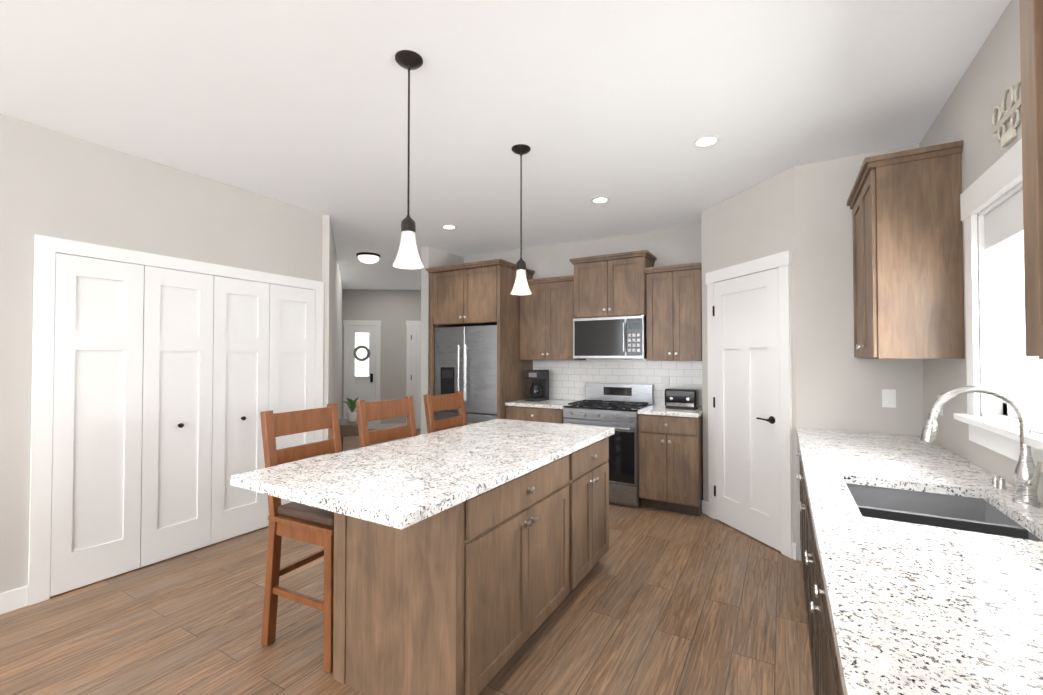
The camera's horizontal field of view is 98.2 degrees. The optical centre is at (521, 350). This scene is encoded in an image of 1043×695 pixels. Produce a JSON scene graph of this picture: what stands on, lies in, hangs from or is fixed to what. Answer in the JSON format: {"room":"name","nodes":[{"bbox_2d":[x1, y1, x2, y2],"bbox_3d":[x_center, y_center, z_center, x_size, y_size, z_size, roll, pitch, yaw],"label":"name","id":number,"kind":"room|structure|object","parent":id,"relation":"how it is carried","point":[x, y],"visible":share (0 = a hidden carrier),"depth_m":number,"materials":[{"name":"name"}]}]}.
{"room":"kitchen","nodes":[
{"label":"kitchen","id":0,"kind":"room"},
{"bbox_2d":[0,114,322,596],"bbox_3d":[-3.351,0.057,1.801,0.120,2.760,5.850,-1,-1,30],"label":"wall","id":1,"kind":"structure","parent":0,"point":[55,184],"depth_m":2.80,"materials":[{"name":"paint"}]},
{"bbox_2d":[0,586,27,614],"bbox_3d":[-3.778,1.368,0.908,0.014,0.110,3.853,-1,-1,30],"label":"baseboard","id":2,"kind":"structure","parent":1,"relation":"attached to","point":[14,599],"depth_m":2.52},
{"bbox_2d":[28,234,323,605],"bbox_3d":[-2.320,0.403,3.399,0.055,2.120,1.890,-1,-1,30],"label":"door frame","id":3,"kind":"structure","parent":1,"relation":"attached to","point":[155,391],"depth_m":3.06,"materials":[{"name":"white wood"}]},
{"bbox_2d":[322,214,342,455],"bbox_3d":[-2.739,0.135,6.587,0.120,2.760,5.014,0,-1,-20],"label":"wall","id":4,"kind":"structure","parent":0,"point":[333,338],"depth_m":4.73,"materials":[{"name":"paint"}]},
{"bbox_2d":[342,289,420,429],"bbox_3d":[-1.327,0.176,9.117,4.800,2.760,0.120,0,-1,-5],"label":"wall","id":5,"kind":"structure","parent":0,"point":[393,311],"depth_m":8.95,"materials":[{"name":"paint"}]},
{"bbox_2d":[343,320,380,429],"bbox_3d":[-3.130,0.477,8.880,0.610,2.150,0.438,-1,-1,30],"label":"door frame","id":6,"kind":"structure","parent":5,"relation":"attached to","point":[362,362],"depth_m":8.87,"materials":[{"name":"grey"}]},
{"bbox_2d":[380,424,405,427],"bbox_3d":[-2.530,1.498,8.923,0.417,0.110,0.298,-1,-1,30],"label":"baseboard","id":7,"kind":"structure","parent":5,"relation":"attached to","point":[381,425],"depth_m":8.91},
{"bbox_2d":[406,321,420,428],"bbox_3d":[-1.999,0.479,8.978,0.494,2.150,0.357,-1,-1,30],"label":"door","id":8,"kind":"structure","parent":5,"relation":"attached to","point":[413,350],"depth_m":8.96,"materials":[{"name":"grey wood"}]},
{"bbox_2d":[0,429,813,694],"bbox_3d":[-2.470,1.517,4.878,11.900,0.060,12.700,-1,-1,30],"label":"floor","id":9,"kind":"structure","parent":0,"point":[658,602],"depth_m":2.35,"materials":[{"name":"brown wood"}]},
{"bbox_2d":[260,403,341,672],"bbox_3d":[-0.980,0.874,2.348,0.526,1.141,0.480,0,-1,26],"label":"stool","id":10,"kind":"object","parent":9,"relation":"on","point":[303,523],"visible":0.58,"depth_m":2.22,"materials":[{"name":"brown wood"}]},
{"bbox_2d":[339,419,367,451],"bbox_3d":[-1.782,1.114,4.752,0.300,0.737,0.500,0,-1,-20],"label":"console table","id":11,"kind":"object","parent":9,"relation":"on","point":[347,428],"visible":0.15,"depth_m":4.54,"materials":[{"name":"brown wood"}]},
{"bbox_2d":[342,397,358,421],"bbox_3d":[-1.785,0.617,4.761,0.160,0.254,0.140,-1,-1,30],"label":"potted plant","id":12,"kind":"object","parent":11,"relation":"on","point":[351,414],"visible":0.96,"depth_m":4.73,"materials":[{"name":"green plant"}]},
{"bbox_2d":[356,396,416,447],"bbox_3d":[-0.704,0.883,2.884,0.549,1.141,0.504,-1,-1,30],"label":"stool","id":13,"kind":"object","parent":9,"relation":"on","point":[375,410],"visible":0.23,"depth_m":2.97,"materials":[{"name":"brown wood"}]},
{"bbox_2d":[423,390,466,432],"bbox_3d":[-0.386,0.891,3.393,0.541,1.141,0.496,-1,-1,30],"label":"stool","id":14,"kind":"object","parent":9,"relation":"on","point":[435,403],"visible":0.25,"depth_m":3.46,"materials":[{"name":"brown wood"}]},
{"bbox_2d":[434,325,496,431],"bbox_3d":[-0.484,0.606,5.419,0.896,1.770,0.771,-1,-1,30],"label":"refrigerator","id":15,"kind":"object","parent":9,"relation":"on","point":[466,359],"visible":0.5,"depth_m":5.10,"materials":[{"name":"silver metal"}]},
{"bbox_2d":[333,431,614,694],"bbox_3d":[-0.097,1.007,2.529,0.728,0.885,1.662,-1,-1,30],"label":"kitchen island","id":16,"kind":"object","parent":9,"relation":"on","point":[467,558],"depth_m":1.88,"materials":[{"name":"brown wood"}]},
{"bbox_2d":[230,419,613,530],"bbox_3d":[-0.276,0.541,2.477,0.958,0.042,2.005,-1,-1,30],"label":"island countertop","id":17,"kind":"structure","parent":16,"relation":"on","point":[400,484],"depth_m":1.93,"materials":[{"name":"white stone"}]},
{"bbox_2d":[505,406,564,423],"bbox_3d":[0.281,1.048,5.049,0.695,0.885,0.638,-1,-1,30],"label":"base cabinet","id":18,"kind":"object","parent":9,"relation":"on","point":[549,414],"depth_m":4.76,"materials":[{"name":"brown wood"}]},
{"bbox_2d":[505,398,580,405],"bbox_3d":[0.280,0.587,5.054,0.695,0.035,0.643,-1,-1,30],"label":"countertop","id":19,"kind":"structure","parent":18,"relation":"on","point":[520,401],"depth_m":4.94,"materials":[{"name":"white stone"}]},
{"bbox_2d":[525,370,548,401],"bbox_3d":[0.177,0.395,5.171,0.193,0.350,0.252,-1,-1,30],"label":"coffee maker","id":20,"kind":"object","parent":19,"relation":"on","point":[539,390],"visible":1,"depth_m":5.10,"materials":[{"name":"black plastic"}]},
{"bbox_2d":[563,382,653,507],"bbox_3d":[0.894,0.916,4.651,0.754,1.125,0.713,-1,-1,30],"label":"range","id":21,"kind":"object","parent":9,"relation":"on","point":[617,406],"visible":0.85,"depth_m":4.33,"materials":[{"name":"silver metal"}]},
{"bbox_2d":[638,414,702,515],"bbox_3d":[1.472,1.036,4.359,0.525,0.885,0.638,-1,-1,30],"label":"base cabinet","id":22,"kind":"object","parent":9,"relation":"on","point":[670,446],"depth_m":4.08,"materials":[{"name":"brown wood"}]},
{"bbox_2d":[638,404,702,413],"bbox_3d":[1.474,0.575,4.363,0.533,0.035,0.643,-1,-1,30],"label":"countertop","id":23,"kind":"structure","parent":22,"relation":"on","point":[656,408],"depth_m":4.19,"materials":[{"name":"white stone"}]},
{"bbox_2d":[664,388,698,409],"bbox_3d":[1.534,0.461,4.349,0.302,0.192,0.194,-1,-1,30],"label":"toaster","id":24,"kind":"object","parent":23,"relation":"on","point":[683,398],"visible":1,"depth_m":4.27,"materials":[{"name":"black"}]},
{"bbox_2d":[796,0,1042,694],"bbox_3d":[0.970,0.197,0.856,0.691,2.450,4.947,-1,-1,30],"label":"kitchen cabinets","id":25,"kind":"object","parent":9,"relation":"on","point":[922,560],"visible":1,"depth_m":1.39,"materials":[{"name":"white stone"}]},
{"bbox_2d":[421,246,463,434],"bbox_3d":[0.027,0.151,7.557,0.120,2.760,4.800,-1,-1,30],"label":"wall","id":26,"kind":"structure","parent":0,"point":[431,257],"depth_m":5.49,"materials":[{"name":"paint"}]},
{"bbox_2d":[0,0,1010,289],"bbox_3d":[-2.470,-1.302,4.924,11.900,0.060,12.700,-1,-1,30],"label":"ceiling","id":27,"kind":"structure","parent":0,"point":[622,104],"depth_m":2.35,"materials":[{"name":"paint"}]},
{"bbox_2d":[356,252,379,263],"bbox_3d":[-2.006,-1.199,5.924,0.300,0.111,0.300,-1,-1,30],"label":"light","id":28,"kind":"object","parent":27,"relation":"attached to","point":[367,257],"visible":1,"depth_m":5.83,"materials":[{"name":"white glass"}]},
{"bbox_2d":[392,50,423,268],"bbox_3d":[-0.508,-0.848,2.036,0.140,0.940,0.140,-1,-1,30],"label":"pendant light","id":29,"kind":"object","parent":27,"relation":"hanging from","point":[407,256],"visible":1,"depth_m":2.01,"materials":[{"name":"white glass"}]},
{"bbox_2d":[441,225,456,229],"bbox_3d":[-0.747,-1.272,4.666,0.170,0.007,0.170,-1,-1,30],"label":"recessed light","id":30,"kind":"object","parent":27,"relation":"in","point":[449,227],"visible":1,"depth_m":4.67,"materials":[{"name":"white"}]},
{"bbox_2d":[510,144,531,294],"bbox_3d":[-0.003,-0.834,2.910,0.140,0.940,0.140,-1,-1,30],"label":"pendant light","id":31,"kind":"object","parent":27,"relation":"hanging from","point":[520,286],"visible":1,"depth_m":2.88,"materials":[{"name":"white glass"}]},
{"bbox_2d":[590,197,609,203],"bbox_3d":[0.674,-1.285,3.867,0.170,0.007,0.170,-1,-1,30],"label":"recessed light","id":32,"kind":"object","parent":27,"relation":"in","point":[598,200],"visible":1,"depth_m":3.87,"materials":[{"name":"white"}]},
{"bbox_2d":[692,134,720,147],"bbox_3d":[1.152,-1.302,2.816,0.170,0.007,0.170,-1,-1,30],"label":"recessed light","id":33,"kind":"object","parent":27,"relation":"in","point":[706,141],"visible":1,"depth_m":2.81,"materials":[{"name":"white"}]},
{"bbox_2d":[464,225,702,406],"bbox_3d":[0.580,0.115,5.339,3.300,2.760,0.127,-1,-1,30],"label":"wall","id":34,"kind":"structure","parent":0,"point":[568,380],"depth_m":5.01,"materials":[{"name":"paint"}]},
{"bbox_2d":[430,262,532,329],"bbox_3d":[-0.476,-0.626,5.454,0.910,0.645,0.735,-1,-1,30],"label":"upper cabinet","id":35,"kind":"object","parent":34,"relation":"attached to","point":[478,294],"depth_m":5.10,"materials":[{"name":"brown wood"}]},
{"bbox_2d":[517,278,585,361],"bbox_3d":[0.355,-0.335,5.201,0.693,0.895,0.338,-1,-1,30],"label":"upper cabinet","id":36,"kind":"object","parent":34,"relation":"attached to","point":[537,323],"depth_m":5.05,"materials":[{"name":"brown wood"}]},
{"bbox_2d":[573,250,656,317],"bbox_3d":[0.980,-0.654,4.825,0.766,0.610,0.372,-1,-1,30],"label":"upper cabinet","id":37,"kind":"object","parent":34,"relation":"attached to","point":[613,285],"depth_m":4.65,"materials":[{"name":"brown wood"}]},
{"bbox_2d":[573,315,646,358],"bbox_3d":[0.963,-0.129,4.787,0.754,0.426,0.445,-1,-1,30],"label":"microwave","id":38,"kind":"object","parent":37,"relation":"attached to","point":[621,337],"visible":1,"depth_m":4.62,"materials":[{"name":"silver metal"}]},
{"bbox_2d":[663,376,669,387],"bbox_3d":[1.511,0.327,4.719,0.070,0.115,0.006,-1,-1,30],"label":"electrical outlet plate","id":39,"kind":"object","parent":34,"relation":"attached to","point":[666,381],"visible":1,"depth_m":4.71,"materials":[{"name":"white plastic"}]},
{"bbox_2d":[645,262,701,360],"bbox_3d":[1.548,-0.346,4.511,0.523,0.895,0.338,-1,-1,30],"label":"upper cabinet","id":40,"kind":"object","parent":34,"relation":"attached to","point":[673,294],"depth_m":4.36,"materials":[{"name":"brown wood"}]},
{"bbox_2d":[701,167,797,551],"bbox_3d":[1.849,0.088,3.675,0.120,2.760,1.018,0,-1,-15],"label":"wall","id":41,"kind":"structure","parent":0,"point":[753,222],"depth_m":3.58,"materials":[{"name":"paint"}]},
{"bbox_2d":[706,250,792,558],"bbox_3d":[1.786,0.382,3.617,0.658,2.170,0.658,-1,-1,30],"label":"door","id":42,"kind":"structure","parent":41,"relation":"attached to","point":[750,478],"depth_m":3.54,"materials":[{"name":"white wood"}]},
{"bbox_2d":[794,144,923,560],"bbox_3d":[2.299,0.077,3.019,0.800,2.760,0.120,-1,-1,30],"label":"wall","id":43,"kind":"structure","parent":0,"point":[839,387],"depth_m":3.06,"materials":[{"name":"paint"}]},
{"bbox_2d":[882,389,895,407],"bbox_3d":[2.362,0.308,2.905,0.070,0.115,0.008,-1,-1,30],"label":"switch plate","id":44,"kind":"object","parent":43,"relation":"attached to","point":[888,398],"visible":1,"depth_m":2.90,"materials":[{"name":"white plastic"}]},
{"bbox_2d":[920,0,1042,501],"bbox_3d":[0.910,0.027,-0.059,0.120,2.760,6.900,-1,-1,30],"label":"wall","id":45,"kind":"structure","parent":0,"point":[992,73],"depth_m":2.05,"materials":[{"name":"paint"}]},
{"bbox_2d":[938,394,942,415],"bbox_3d":[2.326,0.301,2.509,0.006,0.115,0.070,-1,-1,30],"label":"outlet","id":46,"kind":"object","parent":45,"relation":"attached to","point":[941,410],"visible":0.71,"depth_m":2.48,"materials":[{"name":"white plastic"}]},
{"bbox_2d":[954,138,1042,471],"bbox_3d":[1.762,-0.170,1.486,0.180,1.145,1.400,-1,-1,30],"label":"window","id":47,"kind":"structure","parent":45,"relation":"in","point":[992,305],"depth_m":1.96,"materials":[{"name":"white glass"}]},
{"bbox_2d":[984,189,1023,250],"bbox_3d":[1.772,-0.526,1.486,0.043,0.156,1.148,-1,-1,30],"label":"window blind","id":48,"kind":"object","parent":47,"relation":"attached to","point":[1003,224],"visible":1,"depth_m":1.81,"materials":[{"name":"white fabric"}]},
{"bbox_2d":[991,79,1020,146],"bbox_3d":[1.853,-0.900,1.722,0.012,0.211,0.282,-1,-1,30],"label":"sign","id":49,"kind":"object","parent":45,"relation":"attached to","point":[1008,136],"visible":0.92,"depth_m":1.72,"materials":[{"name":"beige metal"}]},
{"label":"outside","id":50,"kind":"structure","parent":0,"visible":0},
{"bbox_2d":[1016,236,1042,407],"bbox_3d":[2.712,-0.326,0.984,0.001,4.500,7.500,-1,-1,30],"label":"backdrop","id":51,"kind":"structure","parent":50,"point":[1025,366],"depth_m":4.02,"materials":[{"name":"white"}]}
]}

